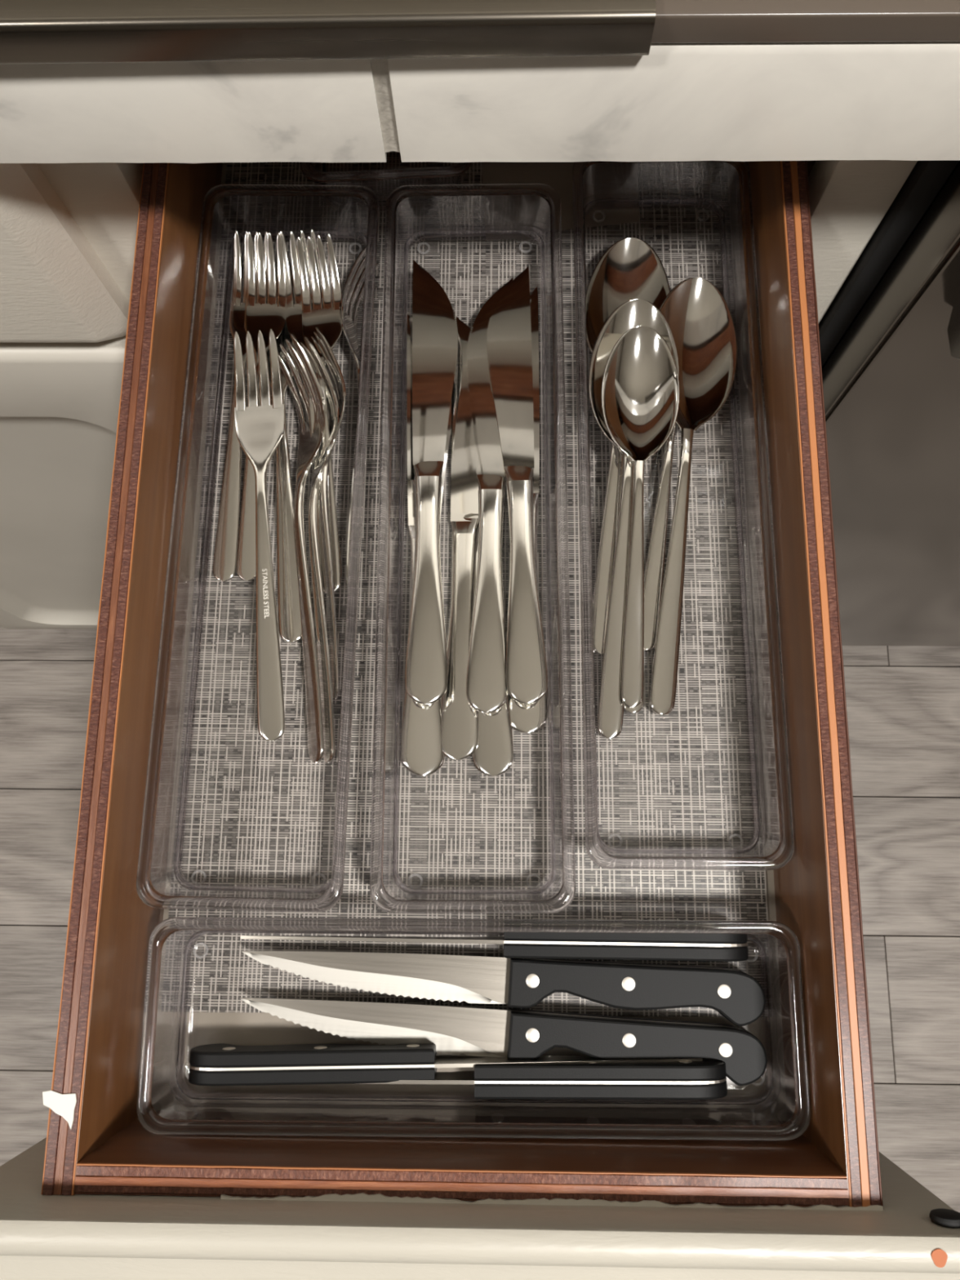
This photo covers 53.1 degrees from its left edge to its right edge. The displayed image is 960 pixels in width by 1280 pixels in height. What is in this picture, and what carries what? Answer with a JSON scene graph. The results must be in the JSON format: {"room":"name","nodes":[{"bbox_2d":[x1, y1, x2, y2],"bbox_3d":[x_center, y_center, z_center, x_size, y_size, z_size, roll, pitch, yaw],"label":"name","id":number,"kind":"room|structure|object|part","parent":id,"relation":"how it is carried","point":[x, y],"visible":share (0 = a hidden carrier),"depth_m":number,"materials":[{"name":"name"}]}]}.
{"room":"kitchen","nodes":[
{"label":"kitchen","id":0,"kind":"room"},
{"bbox_2d":[0,626,959,1213],"bbox_3d":[0.012,0.980,0.950,4.400,0.040,3.300,0,77,1],"label":"floor","id":1,"kind":"structure","parent":0,"point":[903,702],"depth_m":1.09,"materials":[{"name":"grey"}]},
{"bbox_2d":[0,160,917,629],"bbox_3d":[-0.283,-0.376,0.802,0.918,0.848,0.604,0,77,1],"label":"base cabinet","id":2,"kind":"object","parent":1,"relation":"on","point":[68,231],"visible":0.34,"depth_m":0.46,"materials":[{"name":"beige paint"}]},
{"bbox_3d":[-0.351,-0.085,0.779,0.376,0.605,0.019,0,77,1],"label":"door","id":3,"kind":"part","parent":2,"relation":"part of","materials":[{"name":"paint"}]},
{"bbox_3d":[-0.381,-0.167,0.405,0.422,0.150,0.021,0,77,1],"label":"drawer","id":4,"kind":"part","parent":2,"relation":"part of","materials":[{"name":"paint"}]},
{"bbox_2d":[0,160,959,1279],"bbox_3d":[-0.006,-0.062,0.392,0.312,0.119,0.549,0,77,1],"label":"drawer","id":5,"kind":"object","parent":2,"relation":"attached to","point":[104,1196],"visible":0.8,"depth_m":0.33,"materials":[{"name":"brown wood"}]},
{"bbox_3d":[-0.124,-0.074,0.396,0.001,0.074,0.526,0,77,1],"label":"panel","id":6,"kind":"part","parent":5,"relation":"part of","materials":[{"name":"brown wood"}]},
{"bbox_2d":[160,151,773,1017],"bbox_3d":[-0.003,-0.082,0.422,0.236,0.001,0.466,0,77,1],"label":"liner","id":7,"kind":"object","parent":5,"relation":"in","point":[260,812],"visible":0.5,"depth_m":0.40,"materials":[{"name":"plastic"}]},
{"bbox_2d":[136,184,378,912],"bbox_3d":[-0.085,-0.046,0.397,0.076,0.032,0.302,1,77,1],"label":"clear tray","id":8,"kind":"object","parent":7,"relation":"on","point":[146,892],"visible":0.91,"depth_m":0.38,"materials":[{"name":"plastic"}]},
{"bbox_2d":[213,230,267,582],"bbox_3d":[-0.106,-0.102,0.412,0.019,0.022,0.153,5,78,2],"label":"fork","id":9,"kind":"object","parent":8,"relation":"in","point":[225,556],"visible":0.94,"depth_m":0.41,"materials":[{"name":"silver metal"}]},
{"bbox_3d":[-0.105,-0.072,0.411,0.010,0.004,0.096,3,85,2],"label":"handle","id":10,"kind":"part","parent":9,"relation":"part of","materials":[{"name":"silver metal"}]},
{"bbox_2d":[233,328,284,741],"bbox_3d":[-0.087,-0.044,0.386,0.020,0.019,0.168,-5,77,0],"label":"fork","id":11,"kind":"object","parent":8,"relation":"in","point":[259,429],"visible":1,"depth_m":0.39,"materials":[{"name":"silver metal"}]},
{"bbox_3d":[-0.085,-0.012,0.383,0.011,0.006,0.105,-4,81,0],"label":"handle","id":12,"kind":"part","parent":11,"relation":"part of","materials":[{"name":"silver metal"}]},
{"bbox_2d":[236,231,286,581],"bbox_3d":[-0.097,-0.100,0.410,0.018,0.027,0.148,4,78,2],"label":"fork","id":13,"kind":"object","parent":8,"relation":"in","point":[263,317],"visible":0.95,"depth_m":0.42,"materials":[{"name":"silver metal"}]},
{"bbox_3d":[-0.097,-0.072,0.409,0.009,0.004,0.094,2,87,1],"label":"handle","id":14,"kind":"part","parent":13,"relation":"part of","materials":[{"name":"silver metal"}]},
{"bbox_2d":[266,265,302,643],"bbox_3d":[-0.085,-0.082,0.413,0.020,0.007,0.169,-5,79,0],"label":"fork","id":15,"kind":"object","parent":8,"relation":"in","point":[289,614],"visible":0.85,"depth_m":0.41,"materials":[{"name":"silver metal"}]},
{"bbox_3d":[-0.082,-0.051,0.407,0.011,0.006,0.106,-5,79,0],"label":"handle","id":16,"kind":"part","parent":15,"relation":"part of","materials":[{"name":"silver metal"}]},
{"bbox_2d":[278,333,325,763],"bbox_3d":[-0.069,-0.040,0.394,0.021,0.025,0.178,-7,77,0],"label":"fork","id":17,"kind":"object","parent":8,"relation":"in","point":[308,448],"visible":1,"depth_m":0.40,"materials":[{"name":"silver metal"}]},
{"bbox_3d":[-0.070,-0.006,0.391,0.005,0.011,0.111,1,79,-40],"label":"handle","id":18,"kind":"part","parent":17,"relation":"part of","materials":[{"name":"silver metal"}]},
{"bbox_2d":[280,229,342,577],"bbox_3d":[-0.072,-0.100,0.409,0.019,0.026,0.152,-5,77,0],"label":"fork","id":19,"kind":"object","parent":8,"relation":"in","point":[294,312],"visible":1,"depth_m":0.42,"materials":[{"name":"silver metal"}]},
{"bbox_3d":[-0.067,-0.071,0.409,0.010,0.004,0.096,-6,86,-4],"label":"handle","id":20,"kind":"part","parent":19,"relation":"part of","materials":[{"name":"silver metal"}]},
{"bbox_2d":[290,337,339,763],"bbox_3d":[-0.063,-0.039,0.395,0.020,0.024,0.177,-6,77,0],"label":"fork","id":21,"kind":"object","parent":8,"relation":"in","point":[322,639],"visible":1,"depth_m":0.39,"materials":[{"name":"silver metal"}]},
{"bbox_3d":[-0.064,-0.005,0.391,0.005,0.011,0.110,0,80,-34],"label":"handle","id":22,"kind":"part","parent":21,"relation":"part of","materials":[{"name":"silver metal"}]},
{"bbox_2d":[297,233,343,593],"bbox_3d":[-0.067,-0.096,0.406,0.018,0.030,0.150,-2,77,1],"label":"fork","id":23,"kind":"object","parent":8,"relation":"in","point":[327,319],"visible":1,"depth_m":0.41,"materials":[{"name":"silver metal"}]},
{"bbox_3d":[-0.065,-0.067,0.406,0.010,0.004,0.095,-3,88,6],"label":"handle","id":24,"kind":"part","parent":23,"relation":"part of","materials":[{"name":"silver metal"}]},
{"bbox_2d":[310,327,346,698],"bbox_3d":[-0.059,-0.054,0.396,0.016,0.027,0.154,-5,77,0],"label":"fork","id":25,"kind":"object","parent":8,"relation":"in","point":[335,375],"visible":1,"depth_m":0.40,"materials":[{"name":"silver metal"}]},
{"bbox_3d":[-0.061,-0.024,0.395,0.004,0.010,0.096,-1,83,-24],"label":"handle","id":26,"kind":"part","parent":25,"relation":"part of","materials":[{"name":"silver metal"}]},
{"bbox_2d":[338,246,378,586],"bbox_3d":[-0.056,-0.096,0.413,0.014,0.019,0.153,2,77,1],"label":"fork","id":27,"kind":"object","parent":8,"relation":"in","point":[351,288],"visible":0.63,"depth_m":0.42,"materials":[{"name":"silver metal"}]},
{"bbox_3d":[-0.053,-0.068,0.408,0.004,0.010,0.095,-1,79,15],"label":"handle","id":28,"kind":"part","parent":27,"relation":"part of","materials":[{"name":"silver metal"}]},
{"bbox_2d":[299,162,471,208],"bbox_3d":[-0.042,-0.252,0.442,0.075,0.032,0.115,-2,77,0],"label":"clear tray","id":29,"kind":"object","parent":7,"relation":"on","point":[457,169],"visible":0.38,"depth_m":0.41,"materials":[{"name":"plastic"}]},
{"bbox_2d":[369,183,575,913],"bbox_3d":[-0.003,-0.045,0.396,0.075,0.032,0.302,0,77,1],"label":"clear tray","id":30,"kind":"object","parent":7,"relation":"on","point":[380,897],"visible":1,"depth_m":0.38,"materials":[{"name":"plastic"}]},
{"bbox_2d":[401,311,453,776],"bbox_3d":[-0.022,-0.046,0.409,0.021,0.006,0.206,0,77,1],"label":"table knife","id":31,"kind":"object","parent":30,"relation":"in","point":[422,755],"visible":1,"depth_m":0.39,"materials":[{"name":"silver metal"}]},
{"bbox_3d":[-0.023,0.006,0.397,0.018,0.006,0.099,1,78,-6],"label":"handle","id":32,"kind":"part","parent":31,"relation":"part of","materials":[{"name":"silver metal"}]},
{"bbox_3d":[-0.022,-0.099,0.420,0.020,0.002,0.097,1,78,-6],"label":"blade","id":33,"kind":"part","parent":31,"relation":"part of","materials":[{"name":"silver metal"}]},
{"bbox_2d":[404,259,457,704],"bbox_3d":[-0.020,-0.071,0.404,0.021,0.006,0.198,0,77,1],"label":"table knife","id":34,"kind":"object","parent":30,"relation":"on","point":[434,327],"visible":1,"depth_m":0.40,"materials":[{"name":"silver metal"}]},
{"bbox_3d":[-0.022,-0.021,0.393,0.017,0.006,0.096,0,77,1],"label":"handle","id":35,"kind":"part","parent":34,"relation":"part of","materials":[{"name":"silver metal"}]},
{"bbox_3d":[-0.020,-0.121,0.415,0.020,0.001,0.097,0,77,1],"label":"blade","id":36,"kind":"part","parent":34,"relation":"part of","materials":[{"name":"silver metal"}]},
{"bbox_2d":[440,316,478,760],"bbox_3d":[-0.004,-0.048,0.409,0.020,0.006,0.197,2,77,1],"label":"table knife","id":37,"kind":"object","parent":30,"relation":"on","point":[459,719],"visible":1,"depth_m":0.40,"materials":[{"name":"silver metal"}]},
{"bbox_3d":[-0.008,0.002,0.398,0.017,0.006,0.095,0,78,7],"label":"handle","id":38,"kind":"part","parent":37,"relation":"part of","materials":[{"name":"silver metal"}]},
{"bbox_3d":[-0.002,-0.099,0.419,0.019,0.001,0.093,0,78,7],"label":"blade","id":39,"kind":"part","parent":37,"relation":"part of","materials":[{"name":"silver metal"}]},
{"bbox_2d":[450,388,513,776],"bbox_3d":[-0.001,-0.040,0.407,0.020,0.006,0.194,-3,77,0],"label":"table knife","id":40,"kind":"object","parent":30,"relation":"on","point":[493,756],"visible":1,"depth_m":0.39,"materials":[{"name":"silver metal"}]},
{"bbox_3d":[-0.003,-0.090,0.418,0.019,0.001,0.092,-4,77,6],"label":"blade","id":41,"kind":"part","parent":40,"relation":"part of","materials":[{"name":"silver metal"}]},
{"bbox_3d":[0.004,0.009,0.396,0.017,0.006,0.094,-4,78,6],"label":"handle","id":42,"kind":"part","parent":40,"relation":"part of","materials":[{"name":"silver metal"}]},
{"bbox_2d":[466,277,512,712],"bbox_3d":[0.003,-0.066,0.405,0.021,0.006,0.195,1,77,1],"label":"table knife","id":43,"kind":"object","parent":30,"relation":"in","point":[486,691],"visible":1,"depth_m":0.40,"materials":[{"name":"silver metal"}]},
{"bbox_3d":[0.004,-0.017,0.393,0.017,0.006,0.094,1,77,1],"label":"handle","id":44,"kind":"part","parent":43,"relation":"part of","materials":[{"name":"silver metal"}]},
{"bbox_3d":[0.004,-0.114,0.416,0.019,0.002,0.095,1,77,1],"label":"blade","id":45,"kind":"part","parent":43,"relation":"part of","materials":[{"name":"silver metal"}]},
{"bbox_2d":[486,266,547,704],"bbox_3d":[0.015,-0.069,0.402,0.020,0.006,0.193,-2,78,1],"label":"table knife","id":46,"kind":"object","parent":30,"relation":"in","point":[508,339],"visible":1,"depth_m":0.40,"materials":[{"name":"silver metal"}]},
{"bbox_3d":[0.013,-0.117,0.412,0.019,0.002,0.094,-2,78,1],"label":"blade","id":47,"kind":"part","parent":46,"relation":"part of","materials":[{"name":"silver metal"}]},
{"bbox_3d":[0.018,-0.020,0.391,0.016,0.006,0.093,-2,78,1],"label":"handle","id":48,"kind":"part","parent":46,"relation":"part of","materials":[{"name":"silver metal"}]},
{"bbox_2d":[507,286,547,733],"bbox_3d":[0.017,-0.060,0.411,0.021,0.006,0.201,0,78,1],"label":"table knife","id":49,"kind":"object","parent":30,"relation":"on","point":[529,718],"visible":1,"depth_m":0.41,"materials":[{"name":"silver metal"}]},
{"bbox_3d":[0.019,-0.009,0.400,0.017,0.006,0.097,0,78,1],"label":"handle","id":50,"kind":"part","parent":49,"relation":"part of","materials":[{"name":"silver metal"}]},
{"bbox_3d":[0.016,-0.112,0.422,0.020,0.002,0.095,-1,78,1],"label":"blade","id":51,"kind":"part","parent":49,"relation":"part of","materials":[{"name":"silver metal"}]},
{"bbox_2d":[136,916,810,1141],"bbox_3d":[-0.003,0.140,0.354,0.234,0.032,0.073,0,77,1],"label":"clear tray","id":52,"kind":"object","parent":7,"relation":"on","point":[148,1117],"visible":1,"depth_m":0.34,"materials":[{"name":"plastic"}]},
{"bbox_2d":[188,1043,702,1085],"bbox_3d":[-0.013,0.156,0.355,0.189,0.018,0.012,-1,77,0],"label":"steak knife","id":53,"kind":"object","parent":52,"relation":"in","point":[217,1064],"visible":1,"depth_m":0.35,"materials":[{"name":"grey plastic"}]},
{"bbox_3d":[0.033,0.155,0.355,0.098,0.016,0.001,-1,77,0],"label":"blade","id":54,"kind":"part","parent":53,"relation":"part of","materials":[{"name":"grey metal"}]},
{"bbox_2d":[240,932,748,961],"bbox_3d":[0.005,0.113,0.363,0.190,0.019,0.012,0,77,1],"label":"steak knife","id":55,"kind":"object","parent":52,"relation":"in","point":[700,947],"visible":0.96,"depth_m":0.35,"materials":[{"name":"grey"}]},
{"bbox_3d":[-0.041,0.113,0.364,0.099,0.016,0.001,0,77,1],"label":"blade","id":56,"kind":"part","parent":55,"relation":"part of","materials":[{"name":"silver metal"}]},
{"bbox_2d":[240,951,765,1026],"bbox_3d":[0.007,0.128,0.364,0.198,0.012,0.019,4,78,2],"label":"steak knife","id":57,"kind":"object","parent":52,"relation":"in","point":[736,995],"visible":1,"depth_m":0.36,"materials":[{"name":"black"}]},
{"bbox_3d":[-0.040,0.126,0.365,0.103,0.001,0.016,3,78,2],"label":"blade","id":58,"kind":"part","parent":57,"relation":"part of","materials":[{"name":"grey metal"}]},
{"bbox_2d":[355,1061,727,1099],"bbox_3d":[-0.006,0.160,0.352,0.191,0.019,0.012,-1,77,1],"label":"steak knife","id":59,"kind":"object","parent":52,"relation":"in","point":[673,1080],"visible":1,"depth_m":0.34,"materials":[{"name":"grey plastic"}]},
{"bbox_3d":[-0.051,0.161,0.353,0.099,0.016,0.001,-1,77,1],"label":"blade","id":60,"kind":"part","parent":59,"relation":"part of","materials":[{"name":"grey metal"}]},
{"bbox_2d":[240,997,767,1085],"bbox_3d":[0.007,0.147,0.360,0.197,0.012,0.019,4,78,2],"label":"steak knife","id":61,"kind":"object","parent":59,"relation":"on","point":[514,1034],"visible":1,"depth_m":0.36,"materials":[{"name":"grey"}]},
{"bbox_3d":[-0.040,0.143,0.361,0.102,0.001,0.016,5,78,2],"label":"blade","id":62,"kind":"part","parent":61,"relation":"part of","materials":[{"name":"grey metal"}]},
{"bbox_2d":[572,160,794,870],"bbox_3d":[0.078,-0.060,0.398,0.076,0.032,0.302,0,77,1],"label":"clear tray","id":63,"kind":"object","parent":7,"relation":"on","point":[784,852],"visible":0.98,"depth_m":0.38,"materials":[{"name":"plastic"}]},
{"bbox_2d":[609,440,644,713],"bbox_3d":[0.065,-0.053,0.402,0.034,0.015,0.167,1,77,1],"label":"spoon","id":64,"kind":"object","parent":63,"relation":"in","point":[636,709],"visible":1,"depth_m":0.39,"materials":[{"name":"silver metal"}]},
{"bbox_3d":[0.063,-0.023,0.396,0.009,0.010,0.106,1,80,1],"label":"handle","id":65,"kind":"part","parent":64,"relation":"part of","materials":[{"name":"silver metal"}]},
{"bbox_2d":[585,237,670,654],"bbox_3d":[0.057,-0.085,0.409,0.038,0.016,0.184,6,78,2],"label":"spoon","id":66,"kind":"object","parent":63,"relation":"in","point":[630,268],"visible":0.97,"depth_m":0.42,"materials":[{"name":"silver metal"}]},
{"bbox_3d":[0.055,-0.052,0.402,0.010,0.011,0.117,5,79,2],"label":"handle","id":67,"kind":"part","parent":66,"relation":"part of","materials":[{"name":"silver metal"}]},
{"bbox_2d":[585,237,670,353],"bbox_3d":[0.064,-0.142,0.419,0.038,0.010,0.068,5,79,2],"label":"bowl","id":68,"kind":"object","parent":66,"relation":"on","point":[630,269],"depth_m":0.42,"materials":[{"name":"metal"}]},
{"bbox_2d":[588,298,679,738],"bbox_3d":[0.058,-0.052,0.396,0.038,0.023,0.183,6,78,2],"label":"spoon","id":69,"kind":"object","parent":63,"relation":"in","point":[632,313],"visible":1,"depth_m":0.39,"materials":[{"name":"silver metal"}]},
{"bbox_3d":[0.057,-0.018,0.391,0.010,0.011,0.117,5,82,2],"label":"handle","id":70,"kind":"part","parent":69,"relation":"part of","materials":[{"name":"silver metal"}]},
{"bbox_2d":[588,298,679,453],"bbox_3d":[0.064,-0.109,0.405,0.038,0.010,0.068,5,82,2],"label":"bowl","id":71,"kind":"object","parent":69,"relation":"on","point":[632,313],"depth_m":0.40,"materials":[{"name":"metal"}]},
{"bbox_2d":[600,325,679,707],"bbox_3d":[0.064,-0.051,0.391,0.032,0.022,0.156,2,77,1],"label":"spoon","id":72,"kind":"object","parent":69,"relation":"on","point":[640,390],"visible":1,"depth_m":0.40,"materials":[{"name":"silver metal"}]},
{"bbox_3d":[0.063,-0.023,0.387,0.009,0.009,0.100,2,82,1],"label":"handle","id":73,"kind":"part","parent":72,"relation":"part of","materials":[{"name":"silver metal"}]},
{"bbox_2d":[600,325,679,462],"bbox_3d":[0.066,-0.101,0.398,0.032,0.009,0.058,2,82,2],"label":"bowl","id":74,"kind":"object","parent":72,"relation":"on","point":[640,390],"depth_m":0.40,"materials":[{"name":"metal"}]},
{"bbox_2d":[644,422,676,650],"bbox_3d":[0.079,-0.072,0.409,0.032,0.009,0.156,8,78,3],"label":"spoon","id":75,"kind":"object","parent":63,"relation":"in","point":[654,570],"visible":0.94,"depth_m":0.40,"materials":[{"name":"silver metal"}]},
{"bbox_2d":[649,277,737,715],"bbox_3d":[0.083,-0.063,0.401,0.038,0.018,0.188,6,78,2],"label":"spoon","id":76,"kind":"object","parent":63,"relation":"in","point":[700,319],"visible":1,"depth_m":0.41,"materials":[{"name":"silver metal"}]},
{"bbox_3d":[0.080,-0.029,0.395,0.010,0.011,0.119,7,80,-4],"label":"handle","id":77,"kind":"part","parent":76,"relation":"part of","materials":[{"name":"silver metal"}]},
{"bbox_2d":[658,277,737,431],"bbox_3d":[0.090,-0.121,0.412,0.039,0.010,0.069,7,80,-4],"label":"bowl","id":78,"kind":"object","parent":76,"relation":"on","point":[700,319],"depth_m":0.41,"materials":[{"name":"metal"}]},
{"bbox_3d":[0.118,-0.072,0.391,0.001,0.074,0.526,0,77,1],"label":"panel","id":79,"kind":"part","parent":5,"relation":"part of","materials":[{"name":"brown wood"}]},
{"bbox_2d":[0,41,959,163],"bbox_3d":[0.010,-0.470,0.360,1.520,0.045,0.635,0,77,1],"label":"countertop","id":80,"kind":"structure","parent":2,"relation":"on","point":[867,100],"depth_m":0.29,"materials":[{"name":"stone"}]},
{"bbox_2d":[0,0,959,64],"bbox_3d":[0.006,-0.182,0.265,1.600,0.014,0.041,0,77,1],"label":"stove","id":81,"kind":"object","parent":80,"relation":"on","point":[32,31],"visible":1,"depth_m":0.26,"materials":[{"name":"metal"}]},
{"bbox_2d":[818,160,959,646],"bbox_3d":[0.487,-0.335,0.781,0.621,0.845,0.597,0,77,1],"label":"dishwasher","id":82,"kind":"object","parent":1,"relation":"on","point":[890,335],"visible":0.14,"depth_m":0.52,"materials":[{"name":"grey metal"}]},
{"bbox_3d":[0.488,-0.132,0.381,0.574,0.056,0.027,0,77,1],"label":"handle","id":83,"kind":"part","parent":82,"relation":"part of","materials":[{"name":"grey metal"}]}
]}

